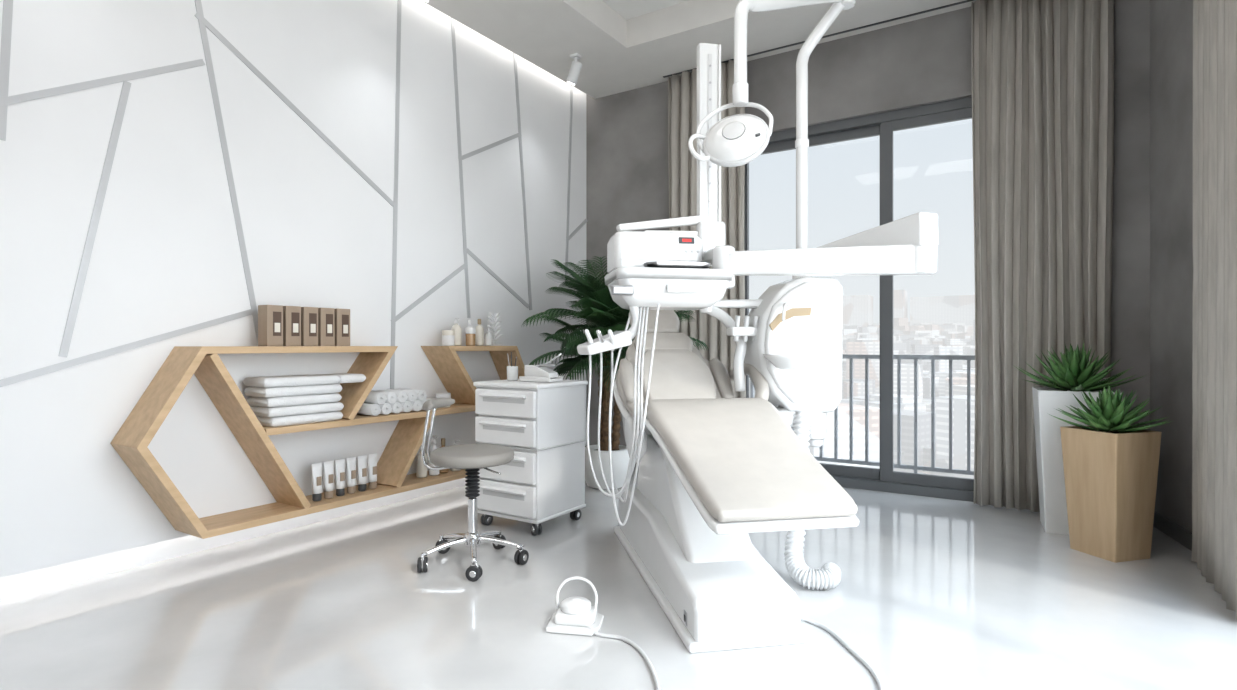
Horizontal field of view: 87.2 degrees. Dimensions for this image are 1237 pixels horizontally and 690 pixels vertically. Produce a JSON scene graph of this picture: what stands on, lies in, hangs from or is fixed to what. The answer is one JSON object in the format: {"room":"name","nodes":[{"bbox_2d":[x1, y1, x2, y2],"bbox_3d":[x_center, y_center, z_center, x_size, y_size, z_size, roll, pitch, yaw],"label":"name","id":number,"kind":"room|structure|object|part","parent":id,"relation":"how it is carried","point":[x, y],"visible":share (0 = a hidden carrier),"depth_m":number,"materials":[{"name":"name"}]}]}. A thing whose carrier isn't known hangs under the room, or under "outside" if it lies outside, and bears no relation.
{"room":"dental clinic","nodes":[
{"label":"dental clinic","id":0,"kind":"room"},
{"bbox_2d":[0,478,478,600],"bbox_3d":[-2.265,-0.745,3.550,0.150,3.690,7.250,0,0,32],"label":"baseboard","id":1,"kind":"structure","parent":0,"point":[34,581],"depth_m":3.30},
{"bbox_2d":[0,0,586,577],"bbox_3d":[-2.130,-0.806,3.438,0.197,3.567,6.806,0,0,32],"label":"wall","id":2,"kind":"structure","parent":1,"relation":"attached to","point":[171,171],"depth_m":3.51,"materials":[{"name":"white paint"}]},
{"bbox_2d":[110,346,523,538],"bbox_3d":[-1.515,0.470,4.143,0.278,0.926,2.785,0,0,32],"label":"wall shelf","id":3,"kind":"object","parent":2,"relation":"attached to","point":[131,442],"visible":0.71,"depth_m":3.49,"materials":[{"name":"brown wood"}]},
{"bbox_2d":[256,411,342,426],"bbox_3d":[-1.806,0.411,3.667,0.220,0.052,0.420,0,0,32],"label":"towel","id":4,"kind":"object","parent":3,"relation":"on","point":[299,417],"depth_m":3.55,"materials":[{"name":"fabric"}]},
{"bbox_2d":[258,305,349,345],"bbox_3d":[-1.768,-0.104,3.686,0.094,0.220,0.500,0,0,32],"label":"boxes","id":5,"kind":"object","parent":3,"relation":"on","point":[278,325],"visible":0.93,"depth_m":3.63,"materials":[{"name":"beige cardboard"}]},
{"bbox_2d":[243,373,365,426],"bbox_3d":[-1.775,0.305,3.716,0.220,0.264,0.615,0,0,32],"label":"folded towels","id":6,"kind":"object","parent":3,"relation":"on","point":[275,401],"visible":0.96,"depth_m":3.56,"materials":[{"name":"fabric"}]},
{"bbox_2d":[311,453,376,500],"bbox_3d":[-1.635,0.788,3.899,0.052,0.215,0.443,0,0,32],"label":"tubes","id":7,"kind":"object","parent":3,"relation":"on","point":[372,458],"visible":1,"depth_m":3.87,"materials":[{"name":"plastic"}]},
{"bbox_2d":[357,388,426,415],"bbox_3d":[-1.476,0.364,4.207,0.240,0.139,0.476,0,0,32],"label":"rolled towels","id":8,"kind":"object","parent":3,"relation":"on","point":[388,401],"visible":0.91,"depth_m":4.09,"materials":[{"name":"fabric"}]},
{"bbox_2d":[416,444,426,477],"bbox_3d":[-1.335,0.786,4.410,0.070,0.220,0.070,0,0,32],"label":"lotion bottle","id":9,"kind":"object","parent":3,"relation":"on","point":[421,469],"visible":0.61,"depth_m":4.38,"materials":[{"name":"beige plastic"}]},
{"bbox_2d":[429,436,438,475],"bbox_3d":[-1.268,0.761,4.475,0.074,0.270,0.070,0,0,32],"label":"pump bottle","id":10,"kind":"object","parent":3,"relation":"on","point":[433,447],"visible":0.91,"depth_m":4.45,"materials":[{"name":"white plastic"}]},
{"bbox_2d":[435,393,450,407],"bbox_3d":[-1.227,0.386,4.543,0.105,0.100,0.105,0,0,32],"label":"jar","id":11,"kind":"object","parent":3,"relation":"on","point":[437,395],"visible":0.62,"depth_m":4.50,"materials":[{"name":"beige plastic"}]},
{"bbox_3d":[-1.227,0.352,4.543,0.105,0.033,0.105,0,0,32],"label":"lid","id":12,"kind":"part","parent":11,"relation":"part of","materials":[{"name":"white plastic"}]},
{"bbox_2d":[439,438,447,472],"bbox_3d":[-1.233,0.776,4.571,0.070,0.240,0.070,0,0,32],"label":"lotion bottle","id":13,"kind":"object","parent":3,"relation":"on","point":[442,439],"visible":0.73,"depth_m":4.56,"materials":[{"name":"orange liquid"}]},
{"bbox_2d":[442,330,454,345],"bbox_3d":[-1.200,-0.049,4.585,0.088,0.110,0.088,0,0,32],"label":"jar","id":14,"kind":"object","parent":3,"relation":"on","point":[448,338],"visible":1,"depth_m":4.55,"materials":[{"name":"white plastic"}]},
{"bbox_3d":[-1.200,-0.086,4.585,0.088,0.036,0.088,0,0,32],"label":"lid","id":15,"kind":"part","parent":14,"relation":"part of","materials":[{"name":"beige plastic"}]},
{"bbox_2d":[450,439,460,470],"bbox_3d":[-1.161,0.786,4.644,0.080,0.220,0.076,0,0,32],"label":"pump bottle","id":16,"kind":"object","parent":3,"relation":"on","point":[455,440],"visible":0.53,"depth_m":4.62,"materials":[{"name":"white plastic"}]},
{"bbox_2d":[451,318,461,345],"bbox_3d":[-1.164,-0.094,4.676,0.076,0.200,0.072,0,0,32],"label":"pump bottle","id":17,"kind":"object","parent":3,"relation":"on","point":[458,330],"visible":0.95,"depth_m":4.65,"materials":[{"name":"beige plastic"}]},
{"bbox_2d":[465,328,475,345],"bbox_3d":[-1.072,-0.059,4.712,0.074,0.130,0.074,0,0,32],"label":"jar","id":18,"kind":"object","parent":3,"relation":"on","point":[470,333],"visible":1,"depth_m":4.68,"materials":[{"name":"orange glass"}]},
{"bbox_3d":[-1.072,-0.102,4.712,0.074,0.043,0.074,0,0,32],"label":"lid","id":19,"kind":"part","parent":18,"relation":"part of","materials":[{"name":"white plastic"}]},
{"bbox_2d":[467,320,473,327],"bbox_3d":[-1.097,-0.089,4.804,0.064,0.190,0.064,0,0,32],"label":"cap","id":20,"kind":"object","parent":3,"relation":"on","point":[469,321],"visible":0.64,"depth_m":4.79,"materials":[{"name":"white plastic"}]},
{"bbox_2d":[475,319,483,345],"bbox_3d":[-1.040,-0.094,4.857,0.064,0.200,0.064,0,0,32],"label":"lotion bottle","id":21,"kind":"object","parent":3,"relation":"on","point":[479,329],"visible":0.97,"depth_m":4.83,"materials":[{"name":"beige plastic"}]},
{"bbox_2d":[485,329,491,345],"bbox_3d":[-0.980,-0.059,4.896,0.052,0.130,0.052,0,0,32],"label":"lotion bottle","id":22,"kind":"object","parent":3,"relation":"on","point":[488,336],"visible":1,"depth_m":4.88,"materials":[{"name":"white plastic"}]},
{"bbox_2d":[486,312,503,345],"bbox_3d":[-0.954,-0.123,5.010,0.080,0.257,0.201,0,0,32],"label":"leaf ornament","id":23,"kind":"object","parent":3,"relation":"on","point":[492,322],"visible":0.85,"depth_m":5.01,"materials":[{"name":"white plastic"}]},
{"bbox_2d":[323,373,365,382],"bbox_3d":[-1.656,0.199,3.904,0.220,0.052,0.170,0,0,32],"label":"towel","id":24,"kind":"object","parent":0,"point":[342,377],"depth_m":3.84,"materials":[{"name":"fabric"}]},
{"bbox_2d":[0,464,1236,689],"bbox_3d":[-0.238,1.160,2.265,4.950,0.120,7.250,0,0,32],"label":"floor","id":25,"kind":"structure","parent":0,"point":[932,593],"depth_m":2.61,"materials":[{"name":"white tile"}]},
{"bbox_2d":[417,398,528,581],"bbox_3d":[-0.728,0.686,3.297,0.538,0.825,0.527,0,0,15],"label":"stool","id":26,"kind":"object","parent":25,"relation":"on","point":[472,458],"visible":1,"depth_m":3.24,"materials":[{"name":"silver metal"}]},
{"bbox_3d":[-0.854,0.992,3.202,0.224,0.069,0.034,0,0,-34],"label":"leg","id":27,"kind":"part","parent":26,"relation":"part of","materials":[{"name":"silver metal"}]},
{"bbox_3d":[-0.843,0.992,3.371,0.224,0.068,0.033,0,0,41],"label":"leg","id":28,"kind":"part","parent":26,"relation":"part of","materials":[{"name":"silver metal"}]},
{"bbox_3d":[-0.736,0.556,3.279,0.418,0.068,0.418,0,0,15],"label":"seat","id":29,"kind":"part","parent":26,"relation":"part of","materials":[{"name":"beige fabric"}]},
{"bbox_3d":[-0.699,0.992,3.144,0.033,0.068,0.224,0,0,-16],"label":"leg","id":30,"kind":"part","parent":26,"relation":"part of","materials":[{"name":"silver metal"}]},
{"bbox_3d":[-0.687,0.993,3.411,0.033,0.068,0.224,0,0,20],"label":"leg","id":31,"kind":"part","parent":26,"relation":"part of","materials":[{"name":"silver metal"}]},
{"bbox_3d":[-0.633,0.615,3.194,0.021,0.020,0.182,0,0,-41],"label":"lever","id":32,"kind":"part","parent":26,"relation":"part of","materials":[{"name":"silver metal"}]},
{"bbox_3d":[-0.596,0.993,3.268,0.224,0.068,0.033,0,0,5],"label":"leg","id":33,"kind":"part","parent":26,"relation":"part of","materials":[{"name":"silver metal"}]},
{"bbox_2d":[473,379,587,535],"bbox_3d":[-0.547,0.661,4.019,0.510,0.877,0.537,0,0,32],"label":"trolley","id":34,"kind":"object","parent":25,"relation":"on","point":[543,423],"visible":0.94,"depth_m":3.83,"materials":[{"name":"plastic"}]},
{"bbox_3d":[-0.669,0.343,3.826,0.460,0.153,0.028,0,0,32],"label":"drawer","id":35,"kind":"part","parent":34,"relation":"part of","materials":[{"name":"white paint"}]},
{"bbox_3d":[-0.669,0.509,3.826,0.460,0.153,0.028,0,0,32],"label":"drawer","id":36,"kind":"part","parent":34,"relation":"part of","materials":[{"name":"white paint"}]},
{"bbox_3d":[-0.669,0.900,3.826,0.460,0.178,0.028,0,0,32],"label":"drawer","id":37,"kind":"part","parent":34,"relation":"part of","materials":[{"name":"white paint"}]},
{"bbox_3d":[-0.669,0.708,3.826,0.460,0.178,0.028,0,0,32],"label":"drawer","id":38,"kind":"part","parent":34,"relation":"part of","materials":[{"name":"white paint"}]},
{"bbox_2d":[507,352,517,380],"bbox_3d":[-0.664,0.133,4.068,0.072,0.180,0.072,0,0,32],"label":"cup","id":39,"kind":"object","parent":34,"relation":"on","point":[512,371],"visible":1,"depth_m":4.04,"materials":[{"name":"white ceramic"}]},
{"bbox_2d":[519,353,562,381],"bbox_3d":[-0.464,0.134,3.942,0.234,0.173,0.150,0,0,27],"label":"tray","id":40,"kind":"object","parent":34,"relation":"on","point":[532,373],"visible":1,"depth_m":3.90,"materials":[{"name":"white paint"}]},
{"bbox_3d":[-0.469,0.210,3.945,0.220,0.020,0.150,0,0,27],"label":"dish","id":41,"kind":"part","parent":40,"relation":"part of","materials":[{"name":"white paint"}]},
{"bbox_2d":[546,576,660,689],"bbox_3d":[-0.013,1.012,2.153,0.297,0.176,1.083,0,0,-18],"label":"foot pedal","id":42,"kind":"object","parent":25,"relation":"on","point":[575,615],"visible":1,"depth_m":2.50,"materials":[{"name":"white paint"}]},
{"bbox_2d":[521,256,707,488],"bbox_3d":[-0.018,0.208,5.001,1.382,1.783,1.212,0,0,-3],"label":"potted palm","id":43,"kind":"object","parent":25,"relation":"on","point":[596,301],"visible":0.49,"depth_m":4.89,"materials":[{"name":"plant"}]},
{"bbox_2d":[585,445,629,488],"bbox_3d":[-0.093,0.950,5.080,0.410,0.300,0.410,0,0,32],"label":"pot","id":44,"kind":"object","parent":43,"relation":"attached to","point":[620,456],"depth_m":4.92,"materials":[{"name":"white ceramic"}]},
{"bbox_2d":[613,310,883,689],"bbox_3d":[0.456,0.423,2.831,0.754,1.354,2.718,0,0,-8],"label":"dental chair","id":45,"kind":"object","parent":25,"relation":"on","point":[717,468],"visible":0.85,"depth_m":2.60,"materials":[{"name":"white leather"}]},
{"bbox_2d":[634,333,692,353],"bbox_3d":[0.263,-0.006,3.788,0.350,0.133,0.185,0,0,-10],"label":"cushion","id":46,"kind":"object","parent":45,"relation":"on","point":[663,341],"depth_m":3.75,"materials":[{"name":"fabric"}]},
{"bbox_2d":[616,340,721,417],"bbox_3d":[0.287,0.182,3.656,0.640,0.464,0.624,0,0,-10],"label":"cushion","id":47,"kind":"object","parent":45,"relation":"on","point":[679,369],"depth_m":3.50,"materials":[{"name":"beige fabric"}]},
{"bbox_2d":[640,349,715,399],"bbox_3d":[0.311,0.182,3.525,0.407,0.315,0.360,0,0,-10],"label":"lumbar cushion","id":48,"kind":"object","parent":45,"relation":"on","point":[676,373],"depth_m":3.49,"materials":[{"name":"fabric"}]},
{"bbox_2d":[684,610,686,625],"bbox_3d":[0.251,1.025,2.441,0.004,0.050,0.035,0,0,-10],"label":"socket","id":49,"kind":"object","parent":45,"relation":"attached to","point":[685,611],"depth_m":2.43,"materials":[{"name":"plastic"}]},
{"bbox_3d":[0.338,1.082,3.107,0.460,0.036,1.540,0,0,-10],"label":"plate","id":50,"kind":"part","parent":45,"relation":"part of","materials":[{"name":"white plastic"}]},
{"bbox_2d":[636,398,857,521],"bbox_3d":[0.453,0.413,2.760,0.602,0.328,1.260,0,0,-10],"label":"seat cushion","id":51,"kind":"object","parent":45,"relation":"on","point":[736,459],"depth_m":2.45,"materials":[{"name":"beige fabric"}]},
{"bbox_3d":[0.674,0.256,3.473,0.136,0.323,0.425,0,0,-10],"label":"armrest","id":52,"kind":"part","parent":45,"relation":"part of","materials":[{"name":"white plastic"}]},
{"bbox_2d":[744,276,842,589],"bbox_3d":[0.811,0.371,3.216,0.770,1.453,0.718,0,0,-10],"label":"dental cuspidor unit","id":53,"kind":"object","parent":25,"relation":"on","point":[796,346],"visible":0.75,"depth_m":3.31,"materials":[{"name":"white paint"}]},
{"bbox_2d":[577,43,937,525],"bbox_3d":[0.532,-0.376,3.021,1.455,2.307,1.001,0,0,-10],"label":"dental delivery unit","id":54,"kind":"object","parent":53,"relation":"attached to","point":[647,270],"depth_m":2.89,"materials":[{"name":"white plastic"}]},
{"bbox_2d":[688,0,855,248],"bbox_3d":[0.782,-1.205,3.168,1.004,1.450,0.595,0,0,-10],"label":"lamp","id":55,"kind":"object","parent":54,"relation":"attached to","point":[736,140],"depth_m":2.97,"materials":[{"name":"white plastic"}]},
{"bbox_2d":[782,302,788,320],"bbox_3d":[0.846,-0.155,3.279,0.029,0.119,0.154,0,0,20],"label":"faucet","id":56,"kind":"object","parent":53,"relation":"on","point":[785,305],"depth_m":3.27,"materials":[{"name":"white paint"}]},
{"bbox_2d":[763,354,814,369],"bbox_3d":[0.833,0.083,3.179,0.250,0.075,0.250,0,0,-10],"label":"bowl","id":57,"kind":"object","parent":53,"relation":"on","point":[770,361],"depth_m":3.12,"materials":[{"name":"white paint"}]},
{"bbox_3d":[0.740,0.456,3.406,0.700,0.272,0.120,0,0,-10],"label":"link arm","id":58,"kind":"part","parent":53,"relation":"part of","materials":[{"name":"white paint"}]},
{"bbox_2d":[831,475,973,501],"bbox_3d":[2.031,1.065,4.929,2.390,0.070,0.140,0,0,32],"label":"sill","id":59,"kind":"structure","parent":25,"relation":"on","point":[844,481],"depth_m":4.80,"materials":[{"name":"grey metal"}]},
{"bbox_2d":[1013,343,1145,534],"bbox_3d":[2.714,0.543,3.882,0.586,1.114,0.637,0,0,2],"label":"agave","id":60,"kind":"object","parent":25,"relation":"on","point":[1074,374],"visible":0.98,"depth_m":3.78,"materials":[{"name":"plant"}]},
{"bbox_2d":[1049,385,1171,562],"bbox_3d":[2.591,0.657,3.430,0.502,0.886,0.534,0,0,-16],"label":"agave","id":61,"kind":"object","parent":25,"relation":"on","point":[1111,464],"visible":1,"depth_m":3.33,"materials":[{"name":"brown wood"}]},
{"bbox_2d":[585,81,668,446],"bbox_3d":[0.327,-0.745,6.051,1.550,3.690,0.250,0,0,32],"label":"wall","id":62,"kind":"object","parent":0,"point":[627,180],"visible":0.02,"depth_m":6.09,"materials":[{"name":"grey paint"}]},
{"bbox_2d":[602,0,688,19],"bbox_3d":[-0.238,-2.650,2.265,4.950,0.120,7.250,0,0,32],"label":"ceiling","id":63,"kind":"structure","parent":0,"point":[628,9],"depth_m":4.96,"materials":[{"name":"paint"}]},
{"bbox_2d":[421,0,976,98],"bbox_3d":[-0.209,-2.479,2.217,4.350,0.222,6.800,0,0,32],"label":"ceiling","id":64,"kind":"structure","parent":0,"point":[619,54],"depth_m":4.94,"materials":[{"name":"white paint"}]},
{"bbox_2d":[567,53,581,84],"bbox_3d":[-0.361,-2.251,5.320,0.139,0.235,0.084,0,0,32],"label":"ceiling spotlight","id":65,"kind":"object","parent":64,"relation":"attached to","point":[575,69],"depth_m":5.29,"materials":[{"name":"white metal"}]},
{"bbox_2d":[663,0,973,77],"bbox_3d":[0.505,-2.365,2.658,3.485,0.006,5.110,0,0,32],"label":"rail","id":66,"kind":"object","parent":64,"relation":"attached to","point":[965,1],"visible":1,"depth_m":4.87,"materials":[{"name":"plastic"}]},
{"bbox_2d":[668,60,745,397],"bbox_3d":[0.746,-0.633,5.519,0.736,3.446,0.093,0,0,32],"label":"window curtain","id":67,"kind":"object","parent":66,"relation":"hanging from","point":[682,89],"visible":0.21,"depth_m":5.55,"materials":[{"name":"fabric"}]},
{"bbox_2d":[971,0,1113,511],"bbox_3d":[2.754,-0.633,4.254,0.785,3.446,0.096,0,0,32],"label":"window curtain","id":68,"kind":"object","parent":66,"relation":"hanging from","point":[1043,70],"visible":0.85,"depth_m":4.28,"materials":[{"name":"fabric"}]},
{"bbox_2d":[1191,0,1236,620],"bbox_3d":[2.714,-0.633,2.923,0.090,3.446,0.966,0,0,32],"label":"window curtain","id":69,"kind":"object","parent":66,"relation":"hanging from","point":[1214,143],"visible":1,"depth_m":2.88,"materials":[{"name":"fabric"}]},
{"bbox_2d":[745,7,971,132],"bbox_3d":[2.050,-2.170,4.958,2.530,0.840,0.250,0,0,32],"label":"wall","id":70,"kind":"structure","parent":0,"point":[924,61],"depth_m":4.89,"materials":[{"name":"grey paint"}]},
{"bbox_2d":[744,97,973,490],"bbox_3d":[2.037,-0.360,4.937,2.390,2.780,0.120,0,0,32],"label":"window","id":71,"kind":"structure","parent":70,"relation":"attached to","point":[874,119],"depth_m":4.89,"materials":[{"name":"grey metal"}]},
{"bbox_3d":[1.071,-0.325,5.567,0.085,2.710,0.040,0,0,32],"label":"sash","id":72,"kind":"part","parent":71,"relation":"part of","materials":[{"name":"grey metal"}]},
{"bbox_3d":[1.555,-1.645,5.260,1.060,0.070,0.040,0,0,32],"label":"sash","id":73,"kind":"part","parent":71,"relation":"part of","materials":[{"name":"grey metal"}]},
{"bbox_3d":[1.555,0.990,5.260,1.060,0.080,0.040,0,0,32],"label":"sash","id":74,"kind":"part","parent":71,"relation":"part of","materials":[{"name":"grey metal"}]},
{"bbox_3d":[2.038,-0.325,4.954,0.085,2.710,0.040,0,0,32],"label":"sash","id":75,"kind":"part","parent":71,"relation":"part of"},
{"bbox_3d":[2.027,-0.325,4.908,0.085,2.710,0.040,0,0,32],"label":"sash","id":76,"kind":"part","parent":71,"relation":"part of","materials":[{"name":"grey metal"}]},
{"bbox_3d":[2.510,-1.645,4.601,1.060,0.070,0.040,0,0,32],"label":"sash","id":77,"kind":"part","parent":71,"relation":"part of","materials":[{"name":"grey metal"}]},
{"bbox_3d":[2.510,0.990,4.601,1.060,0.080,0.040,0,0,32],"label":"sash","id":78,"kind":"part","parent":71,"relation":"part of","materials":[{"name":"grey metal"}]},
{"bbox_2d":[750,354,974,474],"bbox_3d":[2.294,0.600,5.277,3.900,1.040,0.050,0,0,32],"label":"balcony railing","id":79,"kind":"object","parent":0,"point":[915,467],"depth_m":5.22,"materials":[{"name":"grey metal"}]},
{"bbox_2d":[1032,387,1122,534],"bbox_3d":[2.720,0.682,3.876,0.400,0.835,0.400,0,0,28],"label":"pot","id":80,"kind":"object","parent":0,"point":[1050,469],"depth_m":3.78,"materials":[{"name":"white ceramic"}]},
{"bbox_2d":[1060,425,1161,562],"bbox_3d":[2.594,0.772,3.435,0.310,0.655,0.310,0,0,-16],"label":"pot","id":81,"kind":"object","parent":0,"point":[1111,474],"depth_m":3.32,"materials":[{"name":"brown wood"}]},
{"bbox_2d":[1111,0,1149,429],"bbox_3d":[3.401,-0.745,4.101,0.670,3.690,0.250,0,0,32],"label":"wall","id":82,"kind":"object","parent":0,"point":[1130,295],"visible":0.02,"depth_m":4.07,"materials":[{"name":"grey paint"}]},
{"bbox_2d":[1150,0,1192,531],"bbox_3d":[3.204,-0.634,3.713,0.186,3.468,0.617,0,0,32],"label":"wall","id":83,"kind":"structure","parent":0,"point":[1171,21],"depth_m":3.74,"materials":[{"name":"grey paint"}]},
{"bbox_2d":[1153,511,1191,550],"bbox_3d":[3.166,1.055,3.719,0.078,0.090,0.661,0,0,16],"label":"baseboard","id":84,"kind":"structure","parent":83,"relation":"attached to","point":[1165,525],"depth_m":3.68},
{"label":"outside","id":85,"kind":"structure","parent":0,"visible":0},
{"bbox_3d":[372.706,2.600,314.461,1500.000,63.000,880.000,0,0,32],"label":"ground","id":86,"kind":"structure","parent":85,"visible":0},
{"bbox_2d":[749,290,974,478],"bbox_3d":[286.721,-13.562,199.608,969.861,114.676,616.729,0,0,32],"label":"city buildings","id":87,"kind":"structure","parent":86,"relation":"on","point":[938,325],"depth_m":185.55}
]}

